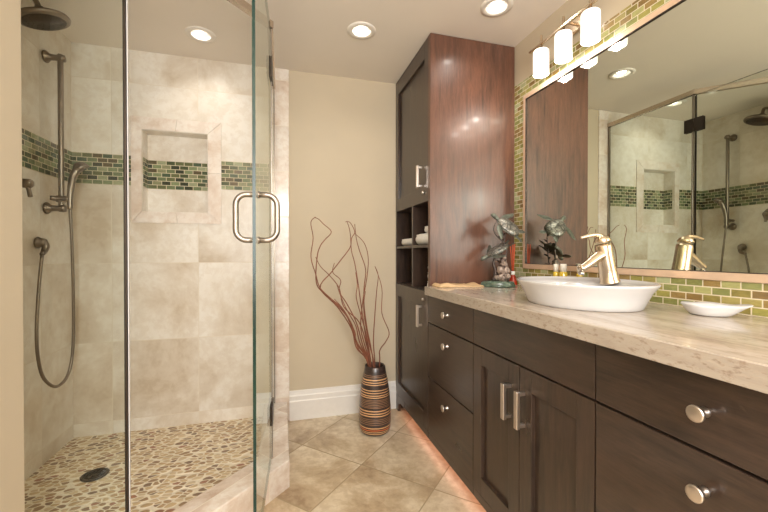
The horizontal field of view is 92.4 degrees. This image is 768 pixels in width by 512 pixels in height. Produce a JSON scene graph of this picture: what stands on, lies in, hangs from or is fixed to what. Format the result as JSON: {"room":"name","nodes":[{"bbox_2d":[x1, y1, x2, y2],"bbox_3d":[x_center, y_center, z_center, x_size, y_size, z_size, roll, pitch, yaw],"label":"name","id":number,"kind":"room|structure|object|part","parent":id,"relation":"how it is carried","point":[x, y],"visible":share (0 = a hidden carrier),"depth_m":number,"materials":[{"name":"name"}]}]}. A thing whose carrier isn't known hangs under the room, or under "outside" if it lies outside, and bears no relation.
{"room":"bathroom","nodes":[
{"label":"bathroom","id":0,"kind":"room"},
{"bbox_2d":[0,0,24,511],"bbox_3d":[-0.947,-0.046,-0.327,0.536,2.338,2.780,0,0,-16],"label":"wall","id":1,"kind":"structure","parent":0,"point":[12,480],"depth_m":1.03,"materials":[{"name":"paint"}]},
{"bbox_2d":[21,0,72,479],"bbox_3d":[-1.691,-0.061,1.538,0.103,2.338,1.211,0,0,-16],"label":"wall","id":2,"kind":"structure","parent":0,"point":[48,411],"depth_m":1.89,"materials":[{"name":"tile"}]},
{"bbox_2d":[22,178,33,196],"bbox_3d":[-1.627,-0.323,1.652,0.088,0.118,0.110,0,0,-16],"label":"shower valve","id":3,"kind":"object","parent":2,"relation":"attached to","point":[28,184],"visible":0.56,"depth_m":1.65,"materials":[{"name":"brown metal"}]},
{"bbox_3d":[-1.600,-0.295,1.657,0.033,0.060,0.021,0,0,0],"label":"lever","id":4,"kind":"part","parent":3,"relation":"part of","materials":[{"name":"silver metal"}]},
{"bbox_2d":[34,237,49,254],"bbox_3d":[-1.693,-0.048,1.825,0.051,0.095,0.076,0,0,-16],"label":"outlet","id":5,"kind":"object","parent":2,"relation":"attached to","point":[42,243],"visible":1,"depth_m":1.82,"materials":[{"name":"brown metal"}]},
{"bbox_2d":[21,0,70,30],"bbox_3d":[-1.565,-1.125,1.674,0.222,0.167,0.200,0,0,-16],"label":"shower head","id":6,"kind":"object","parent":2,"relation":"attached to","point":[38,17],"visible":0.99,"depth_m":1.66},
{"bbox_3d":[-1.610,-1.154,1.654,0.121,0.074,0.025,0,0,-18],"label":"arm","id":7,"kind":"part","parent":6,"relation":"part of","materials":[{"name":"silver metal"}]},
{"bbox_2d":[42,50,67,213],"bbox_3d":[-1.684,-0.636,1.906,0.117,0.840,0.068,0,0,-16],"label":"slide bar","id":8,"kind":"object","parent":2,"relation":"attached to","point":[47,57],"visible":0.98,"depth_m":1.90,"materials":[{"name":"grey metal"}]},
{"bbox_2d":[34,161,89,387],"bbox_3d":[-1.644,0.082,1.871,0.094,1.165,0.260,0,0,18],"label":"shower hose","id":9,"kind":"object","parent":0,"point":[78,167],"visible":1,"depth_m":1.91,"materials":[{"name":"grey metal"}]},
{"bbox_3d":[-1.619,-0.365,1.933,0.040,0.243,0.077,0,1,34],"label":"handle","id":10,"kind":"part","parent":9,"relation":"part of","materials":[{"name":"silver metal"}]},
{"bbox_2d":[25,418,252,511],"bbox_3d":[-1.152,1.083,1.764,1.058,0.045,1.081,0,0,-16],"label":"floor","id":11,"kind":"structure","parent":0,"point":[171,466],"depth_m":1.84,"materials":[{"name":"beige stone"}]},
{"bbox_2d":[80,467,109,481],"bbox_3d":[-1.400,1.058,1.783,0.116,0.005,0.116,0,0,-16],"label":"shower drain","id":12,"kind":"object","parent":11,"relation":"on","point":[98,473],"visible":1,"depth_m":1.78,"materials":[{"name":"grey metal"}]},
{"bbox_2d":[172,402,289,511],"bbox_3d":[-0.739,1.041,1.716,0.517,0.130,1.470,0,0,18],"label":"shower curb","id":13,"kind":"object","parent":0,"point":[234,493],"depth_m":1.62,"materials":[{"name":"stone"}]},
{"bbox_2d":[122,0,130,511],"bbox_3d":[-1.002,-0.052,1.179,0.322,2.064,0.013,0,0,-16],"label":"glass panel","id":14,"kind":"object","parent":13,"relation":"on","point":[124,2],"visible":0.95,"depth_m":1.22,"materials":[{"name":"clear glass"}]},
{"bbox_3d":[-1.008,-0.053,1.177,0.309,2.063,0.010,0,0,-16],"label":"glass","id":15,"kind":"part","parent":14,"relation":"part of","materials":[{"name":"clear glass"}]},
{"bbox_3d":[-0.854,-0.053,1.220,0.006,2.064,0.013,0,0,-16],"label":"edge post","id":16,"kind":"part","parent":14,"relation":"part of","materials":[{"name":"grey metal"}]},
{"bbox_2d":[271,29,274,456],"bbox_3d":[-0.637,-0.060,2.099,0.018,2.064,0.678,0,0,-16],"label":"glass panel","id":17,"kind":"object","parent":13,"relation":"on","point":[272,87],"visible":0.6,"depth_m":2.10,"materials":[{"name":"clear glass"}]},
{"bbox_2d":[227,0,274,88],"bbox_3d":[-0.759,-1.106,1.709,0.406,0.033,1.378,0,0,18],"label":"header rail","id":18,"kind":"object","parent":17,"relation":"on","point":[242,5],"visible":0.52,"depth_m":1.64,"materials":[{"name":"silver metal"}]},
{"bbox_3d":[-0.699,-1.104,1.486,0.028,0.033,0.646,0,1,29],"label":"rail","id":19,"kind":"part","parent":18,"relation":"part of","materials":[{"name":"silver metal"}]},
{"bbox_3d":[-0.635,-1.109,2.086,0.028,0.033,0.685,0,0,-16],"label":"rail","id":20,"kind":"part","parent":18,"relation":"part of","materials":[{"name":"silver metal"}]},
{"bbox_2d":[233,0,279,511],"bbox_3d":[-0.498,-0.059,1.492,0.151,2.044,0.678,0,0,-16],"label":"shower door","id":21,"kind":"structure","parent":17,"relation":"attached to","point":[261,239],"depth_m":1.32,"materials":[{"name":"clear glass"}]},
{"bbox_3d":[-0.464,-0.129,1.220,0.071,0.177,0.025,0,0,-16],"label":"pull handle","id":22,"kind":"part","parent":21,"relation":"part of","materials":[{"name":"silver metal"}]},
{"bbox_3d":[-0.476,-0.059,1.460,0.010,2.044,0.607,0,0,-13],"label":"glass","id":23,"kind":"part","parent":21,"relation":"part of","materials":[{"name":"clear glass"}]},
{"bbox_3d":[-0.387,-0.129,1.240,0.071,0.177,0.025,0,0,-16],"label":"pull handle","id":24,"kind":"part","parent":21,"relation":"part of","materials":[{"name":"silver metal"}]},
{"bbox_3d":[-0.547,-0.057,1.776,0.015,2.063,0.008,0,0,-16],"label":"edge post","id":25,"kind":"part","parent":17,"relation":"part of","materials":[{"name":"silver metal"}]},
{"bbox_3d":[-0.637,-0.060,2.098,0.010,2.063,0.673,0,0,-16],"label":"glass","id":26,"kind":"part","parent":17,"relation":"part of","materials":[{"name":"clear glass"}]},
{"bbox_2d":[71,42,395,437],"bbox_3d":[-0.569,-0.069,2.534,2.600,2.338,0.121,0,0,-16],"label":"wall","id":27,"kind":"structure","parent":0,"point":[190,119],"depth_m":2.34,"materials":[{"name":"tile"}]},
{"bbox_2d":[289,381,395,420],"bbox_3d":[-0.268,1.002,2.562,0.756,0.196,0.018,0,0,-16],"label":"baseboard","id":28,"kind":"structure","parent":27,"relation":"attached to","point":[336,400],"depth_m":2.52,"materials":[{"name":"white paint"}]},
{"bbox_2d":[275,68,288,419],"bbox_3d":[-0.695,-0.069,2.492,0.100,2.338,0.108,0,0,-16],"label":"wall","id":29,"kind":"structure","parent":0,"point":[281,75],"depth_m":2.44,"materials":[{"name":"stone"}]},
{"bbox_2d":[29,0,567,83],"bbox_3d":[-0.099,-1.233,0.591,2.732,0.020,4.111,0,0,-16],"label":"ceiling","id":30,"kind":"structure","parent":0,"point":[311,36],"depth_m":1.99,"materials":[{"name":"paint"}]},
{"bbox_2d":[185,26,215,42],"bbox_3d":[-1.021,-1.267,2.054,0.158,0.077,0.158,0,0,-16],"label":"recessed light","id":31,"kind":"object","parent":30,"relation":"in","point":[198,32],"visible":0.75,"depth_m":2.07,"materials":[{"name":"white glass"}]},
{"bbox_2d":[347,22,375,39],"bbox_3d":[-0.123,-1.267,2.016,0.158,0.077,0.158,0,0,-16],"label":"recessed light","id":32,"kind":"object","parent":30,"relation":"in","point":[353,29],"visible":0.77,"depth_m":2.04,"materials":[{"name":"white glass"}]},
{"bbox_2d":[480,0,512,16],"bbox_3d":[0.556,-1.265,1.818,0.158,0.077,0.158,0,0,-16],"label":"recessed light","id":33,"kind":"object","parent":30,"relation":"in","point":[497,6],"visible":1,"depth_m":1.85,"materials":[{"name":"white glass"}]},
{"bbox_2d":[264,408,485,511],"bbox_3d":[-0.096,1.155,0.601,2.732,0.080,4.091,0,0,-16],"label":"floor","id":34,"kind":"structure","parent":0,"point":[334,466],"depth_m":1.88,"materials":[{"name":"tile"}]},
{"bbox_2d":[359,362,390,436],"bbox_3d":[-0.057,0.892,2.322,0.202,0.416,0.202,0,0,-16],"label":"floor vase","id":35,"kind":"object","parent":34,"relation":"on","point":[374,404],"visible":0.97,"depth_m":2.25,"materials":[{"name":"brown ceramic"}]},
{"bbox_2d":[310,217,369,366],"bbox_3d":[-0.248,0.379,2.223,0.395,1.216,0.027,0,1,-25],"label":"twig","id":36,"kind":"object","parent":35,"relation":"in","point":[314,217],"visible":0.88,"depth_m":2.21,"materials":[{"name":"brown wood"}]},
{"bbox_2d":[315,217,368,366],"bbox_3d":[-0.242,0.378,2.247,0.367,1.219,0.019,0,0,-19],"label":"twig","id":37,"kind":"object","parent":35,"relation":"in","point":[315,217],"visible":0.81,"depth_m":2.20,"materials":[{"name":"brown wood"}]},
{"bbox_2d":[320,221,366,361],"bbox_3d":[-0.234,0.386,2.277,0.325,1.202,0.019,0,0,-16],"label":"twig","id":38,"kind":"object","parent":35,"relation":"in","point":[346,221],"visible":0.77,"depth_m":2.27,"materials":[{"name":"brown wood"}]},
{"bbox_2d":[317,260,371,364],"bbox_3d":[-0.245,0.496,2.317,0.366,0.982,0.018,0,0,-5],"label":"twig","id":39,"kind":"object","parent":35,"relation":"in","point":[317,260],"visible":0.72,"depth_m":2.31,"materials":[{"name":"brown wood"}]},
{"bbox_2d":[332,263,368,360],"bbox_3d":[-0.188,0.514,2.244,0.267,0.947,0.018,0,1,-27],"label":"twig","id":40,"kind":"object","parent":35,"relation":"in","point":[334,263],"visible":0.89,"depth_m":2.24,"materials":[{"name":"brown wood"}]},
{"bbox_2d":[334,299,367,363],"bbox_3d":[-0.187,0.624,2.283,0.243,0.726,0.012,0,0,-16],"label":"twig","id":41,"kind":"object","parent":35,"relation":"in","point":[334,299],"visible":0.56,"depth_m":2.28,"materials":[{"name":"brown wood"}]},
{"bbox_2d":[337,286,367,365],"bbox_3d":[-0.183,0.584,2.316,0.227,0.806,0.014,0,0,-5],"label":"twig","id":42,"kind":"object","parent":35,"relation":"in","point":[337,286],"visible":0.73,"depth_m":2.31,"materials":[{"name":"brown wood"}]},
{"bbox_2d":[347,222,369,363],"bbox_3d":[-0.150,0.383,2.318,0.170,1.208,0.016,0,0,-3],"label":"twig","id":43,"kind":"object","parent":35,"relation":"in","point":[347,222],"visible":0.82,"depth_m":2.31,"materials":[{"name":"brown wood"}]},
{"bbox_2d":[357,235,368,355],"bbox_3d":[-0.128,0.421,2.343,0.121,1.132,0.044,0,0,1],"label":"twig","id":44,"kind":"object","parent":35,"relation":"in","point":[357,235],"visible":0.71,"depth_m":2.33,"materials":[{"name":"brown wood"}]},
{"bbox_2d":[355,272,371,366],"bbox_3d":[-0.120,0.545,2.313,0.118,0.884,0.013,0,0,-8],"label":"twig","id":45,"kind":"object","parent":35,"relation":"in","point":[355,272],"visible":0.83,"depth_m":2.31,"materials":[{"name":"brown wood"}]},
{"bbox_2d":[354,224,374,367],"bbox_3d":[-0.116,0.397,2.267,0.150,1.180,0.018,0,1,-33],"label":"twig","id":46,"kind":"object","parent":35,"relation":"in","point":[354,224],"visible":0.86,"depth_m":2.26,"materials":[{"name":"brown wood"}]},
{"bbox_2d":[364,291,373,367],"bbox_3d":[-0.090,0.599,2.267,0.019,0.776,0.108,0,1,32],"label":"twig","id":47,"kind":"object","parent":35,"relation":"in","point":[365,291],"visible":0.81,"depth_m":2.25,"materials":[{"name":"brown wood"}]},
{"bbox_2d":[373,267,378,365],"bbox_3d":[-0.053,0.525,2.318,0.037,0.923,0.013,0,0,-16],"label":"twig","id":48,"kind":"object","parent":35,"relation":"in","point":[375,267],"visible":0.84,"depth_m":2.31,"materials":[{"name":"brown wood"}]},
{"bbox_2d":[375,268,389,366],"bbox_3d":[-0.010,0.526,2.351,0.095,0.922,0.034,0,0,-16],"label":"twig","id":49,"kind":"object","parent":35,"relation":"in","point":[375,268],"visible":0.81,"depth_m":2.35,"materials":[{"name":"brown wood"}]},
{"bbox_2d":[428,296,474,494],"bbox_3d":[0.560,0.660,1.897,0.568,0.888,0.504,0,0,-16],"label":"base cabinet","id":50,"kind":"object","parent":34,"relation":"on","point":[451,343],"visible":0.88,"depth_m":1.78,"materials":[{"name":"brown wood"}]},
{"bbox_3d":[0.301,0.755,1.826,0.032,0.033,0.033,0,0,-16],"label":"knob","id":51,"kind":"part","parent":50,"relation":"part of","materials":[{"name":"silver metal"}]},
{"bbox_3d":[0.301,0.449,1.823,0.032,0.033,0.033,0,0,-16],"label":"knob","id":52,"kind":"part","parent":50,"relation":"part of","materials":[{"name":"silver metal"}]},
{"bbox_3d":[0.301,0.294,1.822,0.032,0.033,0.033,0,0,-16],"label":"knob","id":53,"kind":"part","parent":50,"relation":"part of","materials":[{"name":"silver metal"}]},
{"bbox_3d":[0.326,0.836,1.833,0.020,0.308,0.501,0,0,-16],"label":"drawer","id":54,"kind":"part","parent":50,"relation":"part of","materials":[{"name":"brown wood"}]},
{"bbox_3d":[0.326,0.297,1.829,0.020,0.148,0.501,0,0,-16],"label":"drawer","id":55,"kind":"part","parent":50,"relation":"part of","materials":[{"name":"brown wood"}]},
{"bbox_3d":[0.326,0.527,1.831,0.020,0.297,0.501,0,0,-16],"label":"drawer","id":56,"kind":"part","parent":50,"relation":"part of","materials":[{"name":"brown wood"}]},
{"bbox_2d":[396,33,514,437],"bbox_3d":[0.411,-0.067,2.415,0.572,2.333,0.645,0,0,-16],"label":"linen cabinet","id":57,"kind":"object","parent":34,"relation":"on","point":[455,97],"visible":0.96,"depth_m":2.13,"materials":[{"name":"brown wood"}]},
{"bbox_3d":[0.345,-0.069,2.721,0.535,2.333,0.019,0,0,-16],"label":"panel","id":58,"kind":"part","parent":57,"relation":"part of","materials":[{"name":"brown wood"}]},
{"bbox_2d":[402,238,411,245],"bbox_3d":[0.180,-0.094,2.480,0.054,0.051,0.260,0,0,-16],"label":"rolled towel","id":59,"kind":"object","parent":57,"relation":"on","point":[405,242],"visible":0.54,"depth_m":2.48,"materials":[{"name":"white fabric"}]},
{"bbox_3d":[0.176,-1.227,2.357,0.020,0.012,0.612,0,0,-16],"label":"rail","id":60,"kind":"part","parent":57,"relation":"part of","materials":[{"name":"brown wood"}]},
{"bbox_3d":[0.182,0.593,2.373,0.004,0.621,0.493,0,0,-16],"label":"door panel","id":61,"kind":"part","parent":57,"relation":"part of","materials":[{"name":"brown wood"}]},
{"bbox_3d":[0.175,-0.766,2.360,0.020,0.906,0.609,0,0,-16],"label":"door","id":62,"kind":"part","parent":57,"relation":"part of","materials":[{"name":"brown wood"}]},
{"bbox_3d":[0.182,-0.766,2.362,0.004,0.740,0.493,0,0,-16],"label":"door panel","id":63,"kind":"part","parent":57,"relation":"part of","materials":[{"name":"brown wood"}]},
{"bbox_2d":[397,245,427,248],"bbox_3d":[0.314,-0.059,2.395,0.296,0.016,0.592,0,0,-16],"label":"shelf","id":64,"kind":"object","parent":57,"relation":"attached to","point":[398,246],"depth_m":2.33,"materials":[{"name":"brown wood"}]},
{"bbox_3d":[0.175,0.593,2.371,0.020,0.787,0.609,0,0,-16],"label":"door","id":65,"kind":"part","parent":57,"relation":"part of","materials":[{"name":"brown wood"}]},
{"bbox_3d":[0.205,0.351,2.157,0.036,0.128,0.019,0,0,-16],"label":"handle","id":66,"kind":"part","parent":57,"relation":"part of","materials":[{"name":"beige"}]},
{"bbox_3d":[0.205,-0.463,2.151,0.036,0.128,0.019,0,0,-16],"label":"handle","id":67,"kind":"part","parent":57,"relation":"part of","materials":[{"name":"beige"}]},
{"bbox_2d":[416,233,427,244],"bbox_3d":[0.262,-0.102,2.203,0.076,0.073,0.244,0,0,-16],"label":"rolled towel","id":68,"kind":"object","parent":57,"relation":"on","point":[421,239],"visible":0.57,"depth_m":2.20,"materials":[{"name":"white fabric"}]},
{"bbox_3d":[0.509,-0.510,2.120,0.534,1.442,0.032,0,0,-16],"label":"panel","id":69,"kind":"part","parent":57,"relation":"part of","materials":[{"name":"brown wood"}]},
{"bbox_2d":[473,309,598,511],"bbox_3d":[0.711,0.664,1.345,0.573,0.888,0.636,0,0,-16],"label":"base cabinet","id":70,"kind":"object","parent":34,"relation":"on","point":[535,401],"visible":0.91,"depth_m":1.22,"materials":[{"name":"brown wood"}]},
{"bbox_3d":[0.444,0.688,1.437,0.004,0.472,0.194,0,0,-16],"label":"door panel","id":71,"kind":"part","parent":70,"relation":"part of","materials":[{"name":"brown wood"}]},
{"bbox_3d":[0.436,0.688,1.435,0.020,0.612,0.314,0,0,-16],"label":"door","id":72,"kind":"part","parent":70,"relation":"part of","materials":[{"name":"brown wood"}]},
{"bbox_3d":[0.438,0.520,1.322,0.036,0.128,0.019,0,0,-16],"label":"handle","id":73,"kind":"part","parent":70,"relation":"part of","materials":[{"name":"beige"}]},
{"bbox_3d":[0.459,0.521,1.247,0.036,0.128,0.019,0,0,-16],"label":"handle","id":74,"kind":"part","parent":70,"relation":"part of","materials":[{"name":"beige"}]},
{"bbox_3d":[0.529,0.690,1.130,0.004,0.472,0.195,0,0,-16],"label":"door panel","id":75,"kind":"part","parent":70,"relation":"part of","materials":[{"name":"brown wood"}]},
{"bbox_3d":[0.522,0.690,1.128,0.020,0.612,0.315,0,0,-16],"label":"door","id":76,"kind":"part","parent":70,"relation":"part of","materials":[{"name":"brown wood"}]},
{"bbox_2d":[425,285,767,393],"bbox_3d":[0.721,0.196,1.302,0.568,0.047,1.668,0,0,-16],"label":"countertop","id":77,"kind":"structure","parent":70,"relation":"on","point":[733,349],"depth_m":0.91,"materials":[{"name":"stone"}]},
{"bbox_2d":[432,282,483,287],"bbox_3d":[0.405,0.154,2.015,0.260,0.023,0.132,0,0,-16],"label":"folded cloth","id":78,"kind":"object","parent":77,"relation":"on","point":[471,284],"visible":1,"depth_m":1.97,"materials":[{"name":"beige fabric"}]},
{"bbox_2d":[480,213,524,287],"bbox_3d":[0.640,-0.036,2.000,0.217,0.404,0.201,0,1,40],"label":"sculpture","id":79,"kind":"object","parent":77,"relation":"on","point":[501,274],"visible":1,"depth_m":1.98,"materials":[{"name":"grey metal"}]},
{"bbox_3d":[0.639,-0.026,2.020,0.083,0.332,0.088,0,1,29],"label":"stem","id":80,"kind":"part","parent":79,"relation":"part of","materials":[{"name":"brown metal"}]},
{"bbox_2d":[509,244,517,284],"bbox_3d":[0.737,0.048,2.106,0.052,0.235,0.052,0,0,-16],"label":"reed diffuser","id":81,"kind":"object","parent":77,"relation":"on","point":[512,278],"visible":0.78,"depth_m":2.10,"materials":[{"name":"red glass"}]},
{"bbox_2d":[553,264,558,275],"bbox_3d":[0.821,0.103,1.758,0.027,0.130,0.027,0,0,-16],"label":"toiletry bottle","id":82,"kind":"object","parent":77,"relation":"on","point":[555,266],"visible":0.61,"depth_m":1.75,"materials":[{"name":"white plastic"}]},
{"bbox_2d":[559,264,567,275],"bbox_3d":[0.834,0.103,1.711,0.035,0.132,0.035,0,0,-16],"label":"toiletry bottle","id":83,"kind":"object","parent":77,"relation":"on","point":[563,267],"visible":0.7,"depth_m":1.70,"materials":[{"name":"white plastic"}]},
{"bbox_2d":[517,276,661,311],"bbox_3d":[0.710,0.130,1.328,0.400,0.084,0.500,0,0,-16],"label":"vessel sink","id":84,"kind":"object","parent":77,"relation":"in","point":[565,292],"visible":0.95,"depth_m":1.17,"materials":[{"name":"white ceramic"}]},
{"bbox_2d":[577,233,620,284],"bbox_3d":[0.776,0.010,1.333,0.171,0.189,0.068,0,0,-16],"label":"faucet","id":85,"kind":"object","parent":84,"relation":"on","point":[603,256],"visible":1,"depth_m":1.32,"materials":[{"name":"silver metal"}]},
{"bbox_3d":[0.751,0.014,1.326,0.118,0.089,0.048,0,0,-16],"label":"spout","id":86,"kind":"part","parent":85,"relation":"part of","materials":[{"name":"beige metal"}]},
{"bbox_3d":[0.760,-0.065,1.328,0.124,0.039,0.056,0,0,-16],"label":"lever","id":87,"kind":"part","parent":85,"relation":"part of","materials":[{"name":"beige metal"}]},
{"bbox_2d":[680,301,752,316],"bbox_3d":[0.956,0.154,1.071,0.111,0.038,0.146,0,0,-16],"label":"soap dish","id":88,"kind":"object","parent":77,"relation":"on","point":[714,309],"visible":1,"depth_m":1.05,"materials":[{"name":"white ceramic"}]},
{"bbox_2d":[596,344,767,511],"bbox_3d":[0.869,0.669,0.786,0.568,0.888,0.522,0,0,-16],"label":"base cabinet","id":89,"kind":"object","parent":34,"relation":"on","point":[669,438],"visible":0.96,"depth_m":0.77,"materials":[{"name":"brown wood"}]},
{"bbox_3d":[0.635,0.536,0.720,0.020,0.297,0.519,0,0,-16],"label":"drawer","id":90,"kind":"part","parent":89,"relation":"part of","materials":[{"name":"brown wood"}]},
{"bbox_3d":[0.610,0.458,0.713,0.032,0.033,0.033,0,0,-16],"label":"knob","id":91,"kind":"part","parent":89,"relation":"part of","materials":[{"name":"beige"}]},
{"bbox_3d":[0.610,0.303,0.712,0.032,0.033,0.033,0,0,-16],"label":"knob","id":92,"kind":"part","parent":89,"relation":"part of","materials":[{"name":"beige"}]},
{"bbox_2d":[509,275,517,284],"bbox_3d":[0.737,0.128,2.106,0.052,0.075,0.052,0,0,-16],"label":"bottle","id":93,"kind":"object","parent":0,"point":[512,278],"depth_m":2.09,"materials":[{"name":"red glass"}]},
{"bbox_2d":[514,0,766,317],"bbox_3d":[1.185,-0.056,0.896,0.100,2.338,3.991,0,0,-16],"label":"wall","id":94,"kind":"structure","parent":0,"point":[609,8],"depth_m":1.88,"materials":[{"name":"paint"}]},
{"bbox_2d":[529,0,600,78],"bbox_3d":[0.846,-1.012,1.703,0.113,0.213,0.482,0,0,-16],"label":"vanity light","id":95,"kind":"object","parent":94,"relation":"attached to","point":[587,20],"visible":1,"depth_m":1.67,"materials":[{"name":"white glass"}]},
{"bbox_3d":[0.787,-0.968,1.846,0.076,0.122,0.076,0,0,-16],"label":"lamp shade","id":96,"kind":"part","parent":95,"relation":"part of","materials":[{"name":"white glass"}]},
{"bbox_3d":[0.828,-0.967,1.700,0.076,0.122,0.076,0,0,-16],"label":"lamp shade","id":97,"kind":"part","parent":95,"relation":"part of","materials":[{"name":"white glass"}]},
{"bbox_3d":[0.892,-1.079,1.717,0.017,0.080,0.110,0,0,-16],"label":"plate","id":98,"kind":"part","parent":95,"relation":"part of","materials":[{"name":"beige metal"}]},
{"bbox_3d":[0.870,-0.965,1.551,0.076,0.122,0.076,0,0,-16],"label":"lamp shade","id":99,"kind":"part","parent":95,"relation":"part of","materials":[{"name":"white glass"}]},
{"bbox_2d":[514,0,767,317],"bbox_3d":[1.075,-0.407,1.098,0.006,1.163,2.244,0,0,-16],"label":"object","id":100,"kind":"structure","parent":94,"relation":"attached to","point":[672,291],"depth_m":1.45,"materials":[{"name":"green glass"}]},
{"bbox_2d":[523,0,767,283],"bbox_3d":[1.071,-0.410,1.092,0.011,0.976,2.075,0,0,-16],"label":"wall mirror","id":101,"kind":"object","parent":94,"relation":"attached to","point":[654,141],"visible":1,"depth_m":1.33,"materials":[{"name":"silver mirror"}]}
]}

